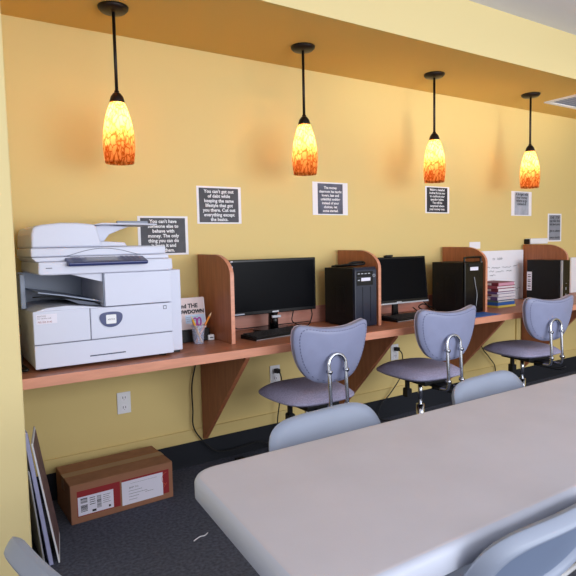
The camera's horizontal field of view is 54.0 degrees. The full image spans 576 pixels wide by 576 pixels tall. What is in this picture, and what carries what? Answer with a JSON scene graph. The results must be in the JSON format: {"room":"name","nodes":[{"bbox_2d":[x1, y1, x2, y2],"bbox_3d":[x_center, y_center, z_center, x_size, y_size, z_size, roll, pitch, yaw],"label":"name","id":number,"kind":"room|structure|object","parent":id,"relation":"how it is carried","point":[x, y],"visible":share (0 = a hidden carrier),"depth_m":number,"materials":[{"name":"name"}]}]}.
{"room":"computer lab","nodes":[
{"label":"computer lab","id":0,"kind":"room"},
{"bbox_2d":[0,8,31,575],"bbox_3d":[-2.233,-0.141,1.663,2.486,2.595,0.821,-4,5,-33],"label":"wall","id":1,"kind":"structure","parent":0,"point":[15,521],"depth_m":2.02,"materials":[{"name":"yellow paint"}]},
{"bbox_2d":[0,0,575,118],"bbox_3d":[1.454,-1.553,3.923,6.314,0.287,0.721,-4,5,-33],"label":"soffit","id":2,"kind":"structure","parent":0,"point":[486,54],"depth_m":3.09,"materials":[{"name":"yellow paint"}]},
{"bbox_2d":[97,1,134,164],"bbox_3d":[-0.773,-0.910,2.546,0.141,0.688,0.141,-2,4,-5],"label":"pendant lamp","id":3,"kind":"object","parent":2,"relation":"hanging from","point":[118,133],"visible":1,"depth_m":2.52,"materials":[{"name":"orange glass"}]},
{"bbox_2d":[291,42,317,175],"bbox_3d":[0.088,-0.971,3.105,0.141,0.688,0.141,-2,4,-5],"label":"pendant lamp","id":4,"kind":"object","parent":2,"relation":"hanging from","point":[304,153],"visible":1,"depth_m":3.07,"materials":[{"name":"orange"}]},
{"bbox_2d":[423,71,445,182],"bbox_3d":[0.948,-1.033,3.663,0.141,0.688,0.141,-2,4,-5],"label":"pendant lamp","id":5,"kind":"object","parent":2,"relation":"hanging from","point":[434,168],"visible":1,"depth_m":3.63,"materials":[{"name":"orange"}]},
{"bbox_2d":[520,92,540,188],"bbox_3d":[1.809,-1.095,4.222,0.141,0.688,0.141,-2,4,-5],"label":"pendant lamp","id":6,"kind":"object","parent":2,"relation":"hanging from","point":[529,170],"visible":1,"depth_m":4.19,"materials":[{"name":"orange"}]},
{"bbox_2d":[544,94,575,108],"bbox_3d":[2.397,-1.466,4.462,0.680,0.010,0.380,-4,5,-33],"label":"ceiling vent","id":7,"kind":"object","parent":2,"relation":"in","point":[568,101],"visible":1,"depth_m":4.44,"materials":[{"name":"white metal"}]},
{"bbox_2d":[1,14,575,462],"bbox_3d":[1.288,-0.427,4.378,6.434,2.595,0.100,-4,5,-33],"label":"wall","id":8,"kind":"structure","parent":0,"point":[198,118],"depth_m":3.29,"materials":[{"name":"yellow paint"}]},
{"bbox_2d":[117,391,130,413],"bbox_3d":[-0.861,0.603,2.970,0.072,0.114,0.012,-4,5,-33],"label":"wall outlet","id":9,"kind":"object","parent":8,"relation":"attached to","point":[123,398],"visible":1,"depth_m":2.97,"materials":[{"name":"white plastic"}]},
{"bbox_2d":[121,395,126,400],"bbox_3d":[-0.861,0.578,2.968,0.034,0.033,0.004,-4,5,-33],"label":"socket","id":10,"kind":"object","parent":9,"relation":"attached to","point":[123,397],"depth_m":2.97,"materials":[{"name":"white plastic"}]},
{"bbox_2d":[121,404,127,410],"bbox_3d":[-0.860,0.629,2.972,0.034,0.033,0.004,-4,5,-33],"label":"socket","id":11,"kind":"object","parent":9,"relation":"attached to","point":[124,407],"depth_m":2.97,"materials":[{"name":"grey plastic"}]},
{"bbox_2d":[137,216,188,254],"bbox_3d":[-0.670,-0.282,3.045,0.282,0.209,0.002,-4,5,-33],"label":"wall sign","id":12,"kind":"object","parent":8,"relation":"attached to","point":[171,232],"visible":0.87,"depth_m":3.05,"materials":[{"name":"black paper"}]},
{"bbox_2d":[196,186,241,223],"bbox_3d":[-0.390,-0.471,3.216,0.279,0.210,0.002,-4,5,-33],"label":"wall sign","id":13,"kind":"object","parent":8,"relation":"attached to","point":[215,204],"visible":1,"depth_m":3.21,"materials":[{"name":"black paper"}]},
{"bbox_2d":[270,365,279,382],"bbox_3d":[-0.079,0.532,3.478,0.072,0.114,0.012,-4,5,-33],"label":"wall outlet","id":14,"kind":"object","parent":8,"relation":"attached to","point":[274,377],"visible":0.76,"depth_m":3.47,"materials":[{"name":"white plastic"}]},
{"bbox_2d":[22,292,575,438],"bbox_3d":[1.453,0.395,4.135,6.300,0.698,0.572,-4,5,-33],"label":"desk","id":15,"kind":"object","parent":8,"relation":"attached to","point":[223,364],"visible":0.35,"depth_m":3.05,"materials":[{"name":"brown wood"}]},
{"bbox_2d":[19,324,29,371],"bbox_3d":[-1.175,0.240,2.442,0.045,0.186,0.397,-4,5,-33],"label":"cable","id":16,"kind":"object","parent":15,"relation":"on","point":[26,369],"visible":0.28,"depth_m":2.34,"materials":[{"name":"black plastic"}]},
{"bbox_2d":[16,221,182,370],"bbox_3d":[-0.865,0.002,2.595,0.667,0.626,0.483,-4,5,-33],"label":"printer","id":17,"kind":"object","parent":15,"relation":"on","point":[97,299],"visible":1,"depth_m":2.44,"materials":[{"name":"plastic"}]},
{"bbox_2d":[26,299,101,311],"bbox_3d":[-1.007,0.072,2.497,0.277,0.018,0.379,-4,5,-33],"label":"tray","id":18,"kind":"object","parent":17,"relation":"on","point":[32,305],"depth_m":2.40,"materials":[{"name":"plastic"}]},
{"bbox_2d":[93,223,156,226],"bbox_3d":[-0.824,-0.302,2.721,0.301,0.012,0.285,-4,5,-33],"label":"document tray","id":19,"kind":"object","parent":17,"relation":"on","point":[98,224],"depth_m":2.63,"materials":[{"name":"plastic"}]},
{"bbox_2d":[182,327,209,342],"bbox_3d":[-0.518,0.246,2.979,0.190,0.066,0.096,-4,5,-33],"label":"box","id":20,"kind":"object","parent":15,"relation":"on","point":[189,335],"visible":0.43,"depth_m":2.94,"materials":[{"name":"black plastic"}]},
{"bbox_2d":[181,297,205,329],"bbox_3d":[-0.519,0.133,2.953,0.181,0.164,0.033,-4,5,-33],"label":"booklet","id":21,"kind":"object","parent":20,"relation":"on","point":[193,306],"visible":0.65,"depth_m":2.96,"materials":[{"name":"white paper"}]},
{"bbox_2d":[208,334,213,339],"bbox_3d":[-0.412,0.260,2.999,0.035,0.030,0.031,-4,5,-33],"label":"adapter","id":22,"kind":"object","parent":15,"relation":"on","point":[211,336],"visible":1,"depth_m":2.99,"materials":[{"name":"white plastic"}]},
{"bbox_2d":[198,254,235,343],"bbox_3d":[-0.384,0.047,3.001,0.021,0.454,0.387,-4,5,-33],"label":"divider","id":23,"kind":"object","parent":15,"relation":"on","point":[215,272],"visible":0.98,"depth_m":2.95,"materials":[{"name":"brown wood"}]},
{"bbox_2d":[191,365,268,451],"bbox_3d":[-0.247,0.641,3.301,0.648,0.694,0.093,-3,5,-19],"label":"cable","id":24,"kind":"object","parent":15,"relation":"hanging from","point":[204,442],"visible":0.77,"depth_m":3.18,"materials":[{"name":"black plastic"}]},
{"bbox_2d":[241,325,295,340],"bbox_3d":[-0.045,0.244,3.115,0.440,0.027,0.137,-5,6,-42],"label":"keyboard","id":25,"kind":"object","parent":15,"relation":"on","point":[284,331],"visible":0.69,"depth_m":3.02,"materials":[{"name":"black plastic"}]},
{"bbox_2d":[228,257,315,331],"bbox_3d":[-0.090,0.037,3.293,0.580,0.416,0.180,-4,5,-33],"label":"computer monitor","id":26,"kind":"object","parent":15,"relation":"on","point":[270,287],"visible":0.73,"depth_m":3.26,"materials":[{"name":"black plastic"}]},
{"bbox_2d":[235,321,309,328],"bbox_3d":[-0.089,0.192,3.422,0.553,0.074,0.008,-4,5,-32],"label":"cable","id":27,"kind":"object","parent":15,"relation":"on","point":[303,321],"visible":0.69,"depth_m":3.42,"materials":[{"name":"black plastic"}]},
{"bbox_2d":[22,292,575,378],"bbox_3d":[1.447,0.169,4.119,6.300,0.040,0.565,-4,5,-33],"label":"countertop","id":28,"kind":"structure","parent":15,"relation":"on","point":[189,349],"depth_m":2.78,"materials":[{"name":"brown wood"}]},
{"bbox_2d":[291,309,312,325],"bbox_3d":[0.123,0.170,3.462,0.175,0.111,0.126,-4,5,-33],"label":"cable","id":29,"kind":"object","parent":15,"relation":"on","point":[311,309],"visible":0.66,"depth_m":3.45,"materials":[{"name":"black plastic"}]},
{"bbox_2d":[325,266,376,325],"bbox_3d":[0.381,0.046,3.447,0.167,0.354,0.298,-4,5,-33],"label":"computer tower","id":30,"kind":"object","parent":15,"relation":"on","point":[350,292],"visible":0.87,"depth_m":3.35,"materials":[{"name":"metal"}]},
{"bbox_2d":[331,261,364,266],"bbox_3d":[0.363,-0.145,3.442,0.151,0.037,0.194,-4,5,-33],"label":"coiled cable","id":31,"kind":"object","parent":30,"relation":"on","point":[353,263],"visible":1,"depth_m":3.40,"materials":[{"name":"black plastic"}]},
{"bbox_2d":[338,250,380,324],"bbox_3d":[0.443,-0.013,3.537,0.021,0.454,0.387,-4,5,-33],"label":"divider","id":32,"kind":"object","parent":15,"relation":"on","point":[344,256],"visible":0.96,"depth_m":3.44,"materials":[{"name":"brown wood"}]},
{"bbox_2d":[381,312,415,321],"bbox_3d":[0.800,0.183,3.672,0.420,0.027,0.136,-5,6,-38],"label":"keyboard","id":33,"kind":"object","parent":15,"relation":"on","point":[403,317],"visible":0.58,"depth_m":3.58,"materials":[{"name":"black plastic"}]},
{"bbox_2d":[378,255,428,316],"bbox_3d":[0.705,-0.017,3.782,0.535,0.412,0.132,-4,5,-31],"label":"computer monitor","id":34,"kind":"object","parent":15,"relation":"on","point":[403,279],"visible":0.58,"depth_m":3.77,"materials":[{"name":"black plastic"}]},
{"bbox_2d":[412,301,435,310],"bbox_3d":[0.953,0.112,3.930,0.162,0.121,0.213,1,5,24],"label":"cable","id":35,"kind":"object","parent":15,"relation":"on","point":[423,301],"visible":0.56,"depth_m":3.94,"materials":[{"name":"black plastic"}]},
{"bbox_2d":[432,256,482,311],"bbox_3d":[1.193,-0.030,3.975,0.190,0.389,0.301,-4,5,-33],"label":"computer tower","id":36,"kind":"object","parent":15,"relation":"on","point":[456,285],"visible":0.94,"depth_m":3.89,"materials":[{"name":"metal"}]},
{"bbox_2d":[442,247,487,311],"bbox_3d":[1.269,-0.072,4.074,0.021,0.454,0.387,-4,5,-33],"label":"divider","id":37,"kind":"object","parent":15,"relation":"on","point":[448,253],"visible":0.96,"depth_m":4.00,"materials":[{"name":"brown wood"}]},
{"bbox_2d":[476,312,497,316],"bbox_3d":[1.266,0.178,3.763,0.280,0.002,0.144,-4,5,-33],"label":"folder","id":38,"kind":"object","parent":15,"relation":"on","point":[479,314],"visible":0.57,"depth_m":3.77,"materials":[{"name":"blue"}]},
{"bbox_2d":[487,304,515,307],"bbox_3d":[1.569,0.127,4.261,0.205,0.014,0.190,-4,5,-33],"label":"book","id":39,"kind":"object","parent":15,"relation":"on","point":[509,305],"visible":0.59,"depth_m":4.17,"materials":[{"name":"yellow paper"}]},
{"bbox_2d":[487,301,514,305],"bbox_3d":[1.564,0.109,4.256,0.201,0.022,0.184,-4,5,-33],"label":"book","id":40,"kind":"object","parent":39,"relation":"on","point":[509,302],"visible":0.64,"depth_m":4.17,"materials":[{"name":"blue paper"}]},
{"bbox_2d":[487,299,514,302],"bbox_3d":[1.563,0.090,4.257,0.197,0.014,0.190,-4,5,-33],"label":"book","id":41,"kind":"object","parent":40,"relation":"on","point":[509,299],"visible":0.48,"depth_m":4.18,"materials":[{"name":"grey paper"}]},
{"bbox_2d":[487,295,514,300],"bbox_3d":[1.561,0.070,4.253,0.206,0.026,0.184,-4,5,-33],"label":"book","id":42,"kind":"object","parent":41,"relation":"on","point":[488,297],"visible":0.44,"depth_m":4.17,"materials":[{"name":"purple paper"}]},
{"bbox_2d":[487,293,514,296],"bbox_3d":[1.566,0.046,4.255,0.202,0.020,0.190,-4,5,-33],"label":"book","id":43,"kind":"object","parent":42,"relation":"on","point":[507,294],"visible":0.57,"depth_m":4.17,"materials":[{"name":"grey paper"}]},
{"bbox_2d":[487,291,513,293],"bbox_3d":[1.555,0.029,4.248,0.197,0.016,0.184,-4,5,-33],"label":"book","id":44,"kind":"object","parent":43,"relation":"on","point":[505,292],"visible":0.41,"depth_m":4.16,"materials":[{"name":"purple paper"}]},
{"bbox_2d":[487,287,514,291],"bbox_3d":[1.565,0.008,4.255,0.206,0.024,0.190,-4,5,-33],"label":"book","id":45,"kind":"object","parent":44,"relation":"on","point":[512,288],"visible":0.59,"depth_m":4.17,"materials":[{"name":"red paper"}]},
{"bbox_2d":[487,285,512,288],"bbox_3d":[1.558,-0.013,4.249,0.201,0.018,0.184,-4,5,-33],"label":"book","id":46,"kind":"object","parent":45,"relation":"on","point":[508,286],"visible":0.43,"depth_m":4.16,"materials":[{"name":"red paper"}]},
{"bbox_2d":[487,280,514,285],"bbox_3d":[1.561,-0.036,4.246,0.198,0.026,0.190,-4,5,-33],"label":"book","id":47,"kind":"object","parent":46,"relation":"on","point":[493,282],"visible":0.73,"depth_m":4.17,"materials":[{"name":"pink paper"}]},
{"bbox_2d":[481,250,522,298],"bbox_3d":[1.629,-0.093,4.529,0.822,0.410,0.015,-4,5,-33],"label":"poster board","id":48,"kind":"object","parent":15,"relation":"on","point":[503,265],"visible":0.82,"depth_m":4.63,"materials":[{"name":"white paper"}]},
{"bbox_2d":[523,244,568,297],"bbox_3d":[2.095,-0.131,4.610,0.021,0.454,0.387,-4,5,-33],"label":"divider","id":49,"kind":"object","parent":15,"relation":"on","point":[530,252],"visible":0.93,"depth_m":4.63,"materials":[{"name":"brown wood"}]},
{"bbox_2d":[527,259,569,299],"bbox_3d":[2.063,-0.058,4.483,0.109,0.330,0.306,-4,5,-33],"label":"computer tower","id":50,"kind":"object","parent":15,"relation":"on","point":[546,279],"visible":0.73,"depth_m":4.43,"materials":[{"name":"metal"}]},
{"bbox_2d":[569,257,575,292],"bbox_3d":[2.820,-0.135,5.306,0.595,0.322,0.014,-4,5,-33],"label":"poster board","id":51,"kind":"object","parent":15,"relation":"on","point":[572,259],"visible":0.96,"depth_m":5.15,"materials":[{"name":"white paper"}]},
{"bbox_3d":[-0.458,0.236,2.890,0.075,0.096,0.075,-4,5,-33],"label":"pencil cup","id":52,"kind":"object","parent":15,"relation":"on","visible":0},
{"bbox_2d":[192,317,201,338],"bbox_3d":[-0.462,0.213,2.880,0.052,0.131,0.011,-4,5,-33],"label":"scissors","id":53,"kind":"object","parent":52,"relation":"in","point":[194,317],"visible":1,"depth_m":2.88,"materials":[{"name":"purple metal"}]},
{"bbox_2d":[191,316,202,342],"bbox_3d":[-0.463,0.208,2.868,0.063,0.144,0.010,-5,6,-38],"label":"pencil","id":54,"kind":"object","parent":52,"relation":"in","point":[195,326],"visible":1,"depth_m":2.87,"materials":[{"name":"orange"}]},
{"bbox_2d":[195,313,210,342],"bbox_3d":[-0.434,0.203,2.903,0.096,0.151,0.011,-4,5,-33],"label":"pencil","id":55,"kind":"object","parent":52,"relation":"in","point":[206,321],"visible":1,"depth_m":2.90,"materials":[{"name":"orange wood"}]},
{"bbox_2d":[34,349,575,476],"bbox_3d":[1.309,0.702,4.396,6.314,0.070,0.012,-4,5,-33],"label":"trim","id":56,"kind":"structure","parent":8,"relation":"attached to","point":[179,438],"depth_m":3.31,"materials":[{"name":"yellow paint"}]},
{"bbox_2d":[37,356,575,502],"bbox_3d":[1.313,0.802,4.402,6.314,0.140,0.018,-4,5,-33],"label":"baseboard","id":57,"kind":"structure","parent":8,"relation":"attached to","point":[189,454],"depth_m":3.42,"materials":[{"name":"black plastic"}]},
{"bbox_2d":[312,181,347,214],"bbox_3d":[0.274,-0.575,3.643,0.284,0.209,0.002,-4,5,-33],"label":"wall sign","id":58,"kind":"object","parent":8,"relation":"attached to","point":[329,198],"visible":1,"depth_m":3.64,"materials":[{"name":"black paper"}]},
{"bbox_2d":[235,294,431,330],"bbox_3d":[1.295,0.083,4.344,6.300,0.102,0.017,-4,5,-33],"label":"backsplash","id":59,"kind":"structure","parent":8,"relation":"attached to","point":[247,321],"depth_m":3.55,"materials":[{"name":"laminate"}]},
{"bbox_2d":[391,344,397,360],"bbox_3d":[0.761,0.457,4.021,0.072,0.114,0.012,-4,5,-33],"label":"wall outlet","id":60,"kind":"object","parent":8,"relation":"attached to","point":[394,354],"visible":0.91,"depth_m":4.02,"materials":[{"name":"white plastic"}]},
{"bbox_2d":[425,186,448,212],"bbox_3d":[1.106,-0.651,4.182,0.256,0.196,0.002,-4,5,-33],"label":"wall sign","id":61,"kind":"object","parent":8,"relation":"attached to","point":[436,198],"visible":1,"depth_m":4.18,"materials":[{"name":"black paper"}]},
{"bbox_2d":[469,242,479,248],"bbox_3d":[1.467,-0.335,4.438,0.128,0.054,0.004,-4,5,-33],"label":"sign card","id":62,"kind":"object","parent":8,"relation":"attached to","point":[476,245],"visible":0.76,"depth_m":4.44,"materials":[{"name":"white paper"}]},
{"bbox_2d":[515,318,520,368],"bbox_3d":[1.949,0.407,4.792,0.053,0.560,0.018,-4,5,-33],"label":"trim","id":63,"kind":"structure","parent":8,"relation":"attached to","point":[518,320],"depth_m":4.78,"materials":[{"name":"yellow paint"}]},
{"bbox_2d":[511,191,531,215],"bbox_3d":[1.957,-0.707,4.735,0.276,0.202,0.002,-4,5,-33],"label":"wall sign","id":64,"kind":"object","parent":8,"relation":"attached to","point":[521,202],"visible":1,"depth_m":4.73,"materials":[{"name":"white paper"}]},
{"bbox_2d":[524,238,547,243],"bbox_3d":[2.118,-0.401,4.826,0.259,0.048,0.059,-4,5,-33],"label":"wall box","id":65,"kind":"object","parent":8,"relation":"attached to","point":[527,240],"visible":1,"depth_m":4.78,"materials":[{"name":"white plastic"}]},
{"bbox_2d":[547,214,560,241],"bbox_3d":[2.364,-0.536,5.011,0.206,0.245,0.002,-4,5,-33],"label":"wall sign","id":66,"kind":"object","parent":8,"relation":"attached to","point":[554,220],"visible":1,"depth_m":5.01,"materials":[{"name":"white paper"}]},
{"bbox_2d":[31,371,575,575],"bbox_3d":[1.704,1.109,1.637,8.900,0.060,5.300,-4,5,-33],"label":"floor","id":67,"kind":"structure","parent":0,"point":[157,538],"depth_m":2.39,"materials":[{"name":"carpet"}]},
{"bbox_2d":[4,536,60,575],"bbox_3d":[-0.248,0.795,1.023,0.472,0.746,0.380,3,6,43],"label":"folding chair","id":68,"kind":"object","parent":67,"relation":"on","point":[23,559],"visible":1,"depth_m":0.91,"materials":[{"name":"grey plastic"}]},
{"bbox_2d":[27,468,44,560],"bbox_3d":[-1.097,0.880,2.375,0.044,0.397,0.490,-4,5,-33],"label":"panel","id":69,"kind":"object","parent":67,"relation":"on","point":[35,530],"visible":0.28,"depth_m":2.20,"materials":[{"name":"silver metal"}]},
{"bbox_2d":[25,430,53,565],"bbox_3d":[-1.087,0.805,2.371,0.081,0.545,0.470,-4,5,-33],"label":"panel","id":70,"kind":"object","parent":67,"relation":"on","point":[30,464],"visible":0.38,"depth_m":2.18,"materials":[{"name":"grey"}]},
{"bbox_2d":[31,426,59,562],"bbox_3d":[-0.987,0.835,2.309,0.080,0.493,0.235,-3,5,-22],"label":"panel","id":71,"kind":"object","parent":67,"relation":"on","point":[35,445],"visible":1,"depth_m":2.26,"materials":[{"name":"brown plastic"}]},
{"bbox_2d":[56,446,172,524],"bbox_3d":[-0.848,0.953,2.775,0.488,0.181,0.278,-4,5,-34],"label":"cardboard box","id":72,"kind":"object","parent":67,"relation":"on","point":[91,489],"visible":1,"depth_m":2.68,"materials":[{"name":"brown cardboard"}]},
{"bbox_2d":[80,493,110,511],"bbox_3d":[-0.879,0.984,2.587,0.134,0.072,0.001,-4,5,-34],"label":"print","id":73,"kind":"object","parent":72,"relation":"attached to","point":[83,506],"depth_m":2.58},
{"bbox_2d":[77,469,168,516],"bbox_3d":[-0.767,0.962,2.664,0.437,0.118,0.003,-4,5,-34],"label":"print","id":74,"kind":"object","parent":72,"relation":"attached to","point":[115,486],"depth_m":2.64},
{"bbox_2d":[130,477,153,499],"bbox_3d":[-0.695,0.961,2.712,0.140,0.079,0.001,-4,5,-34],"label":"print","id":75,"kind":"object","parent":72,"relation":"attached to","point":[153,477],"depth_m":2.69},
{"bbox_2d":[274,368,281,424],"bbox_3d":[-0.064,0.736,3.428,0.056,0.477,0.141,0,5,11],"label":"power cable","id":76,"kind":"object","parent":67,"relation":"on","point":[276,370],"visible":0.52,"depth_m":3.45,"materials":[{"name":"black plastic"}]},
{"bbox_2d":[259,318,366,418],"bbox_3d":[0.098,0.580,2.970,0.538,0.854,0.602,-3,5,-23],"label":"desk chair","id":77,"kind":"object","parent":67,"relation":"on","point":[326,356],"visible":0.81,"depth_m":2.76,"materials":[{"name":"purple fabric"}]},
{"bbox_2d":[290,318,360,371],"bbox_3d":[0.211,0.311,2.790,0.444,0.296,0.076,-4,5,-32],"label":"backrest","id":78,"kind":"object","parent":77,"relation":"on","point":[309,354],"depth_m":2.69,"materials":[{"name":"plastic"}]},
{"bbox_2d":[269,402,380,451],"bbox_3d":[0.202,0.743,1.580,0.472,0.746,0.380,-5,6,-38],"label":"folding chair","id":79,"kind":"object","parent":67,"relation":"on","point":[345,417],"visible":0.25,"depth_m":1.66,"materials":[{"name":"grey plastic"}]},
{"bbox_2d":[194,374,575,575],"bbox_3d":[0.668,0.744,1.577,1.856,0.720,0.574,-4,5,-33],"label":"folding table","id":80,"kind":"object","parent":67,"relation":"on","point":[426,493],"visible":1,"depth_m":1.19,"materials":[{"name":"plastic"}]},
{"bbox_2d":[378,347,402,420],"bbox_3d":[0.761,0.670,3.952,0.311,0.493,0.134,-4,5,-33],"label":"power cable","id":81,"kind":"object","parent":67,"relation":"on","point":[395,348],"visible":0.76,"depth_m":3.98,"materials":[{"name":"black plastic"}]},
{"bbox_2d":[376,305,475,420],"bbox_3d":[0.797,0.527,3.402,0.538,0.863,0.602,-3,5,-20],"label":"desk chair","id":82,"kind":"object","parent":67,"relation":"on","point":[441,336],"visible":0.9,"depth_m":3.20,"materials":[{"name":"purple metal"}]},
{"bbox_2d":[414,305,469,356],"bbox_3d":[0.901,0.257,3.217,0.444,0.299,0.076,-4,5,-29],"label":"backrest","id":83,"kind":"object","parent":82,"relation":"on","point":[430,334],"depth_m":3.13,"materials":[{"name":"purple fabric"}]},
{"bbox_2d":[445,503,575,575],"bbox_3d":[0.419,0.768,1.196,0.472,0.746,0.380,-4,5,-33],"label":"folding chair","id":84,"kind":"object","parent":67,"relation":"on","point":[546,546],"visible":0.99,"depth_m":1.00,"materials":[{"name":"grey plastic"}]},
{"bbox_2d":[452,370,575,575],"bbox_3d":[0.819,0.699,1.968,0.472,0.746,0.380,-5,6,-38],"label":"folding chair","id":85,"kind":"object","parent":67,"relation":"on","point":[496,382],"visible":0.28,"depth_m":2.04,"materials":[{"name":"grey plastic"}]},
{"bbox_2d":[483,294,573,386],"bbox_3d":[1.659,0.467,3.994,0.538,0.854,0.602,-2,5,-16],"label":"desk chair","id":86,"kind":"object","parent":67,"relation":"on","point":[544,320],"visible":0.91,"depth_m":3.78,"materials":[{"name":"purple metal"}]},
{"bbox_2d":[522,294,569,335],"bbox_3d":[1.751,0.200,3.801,0.444,0.296,0.076,-3,5,-25],"label":"backrest","id":87,"kind":"object","parent":86,"relation":"on","point":[536,316],"depth_m":3.72,"materials":[{"name":"plastic"}]},
{"bbox_2d":[469,0,575,34],"bbox_3d":[1.872,-1.516,1.088,8.900,0.060,4.479,-4,5,-33],"label":"ceiling","id":88,"kind":"structure","parent":0,"point":[557,14],"depth_m":3.37,"materials":[{"name":"white paint"}]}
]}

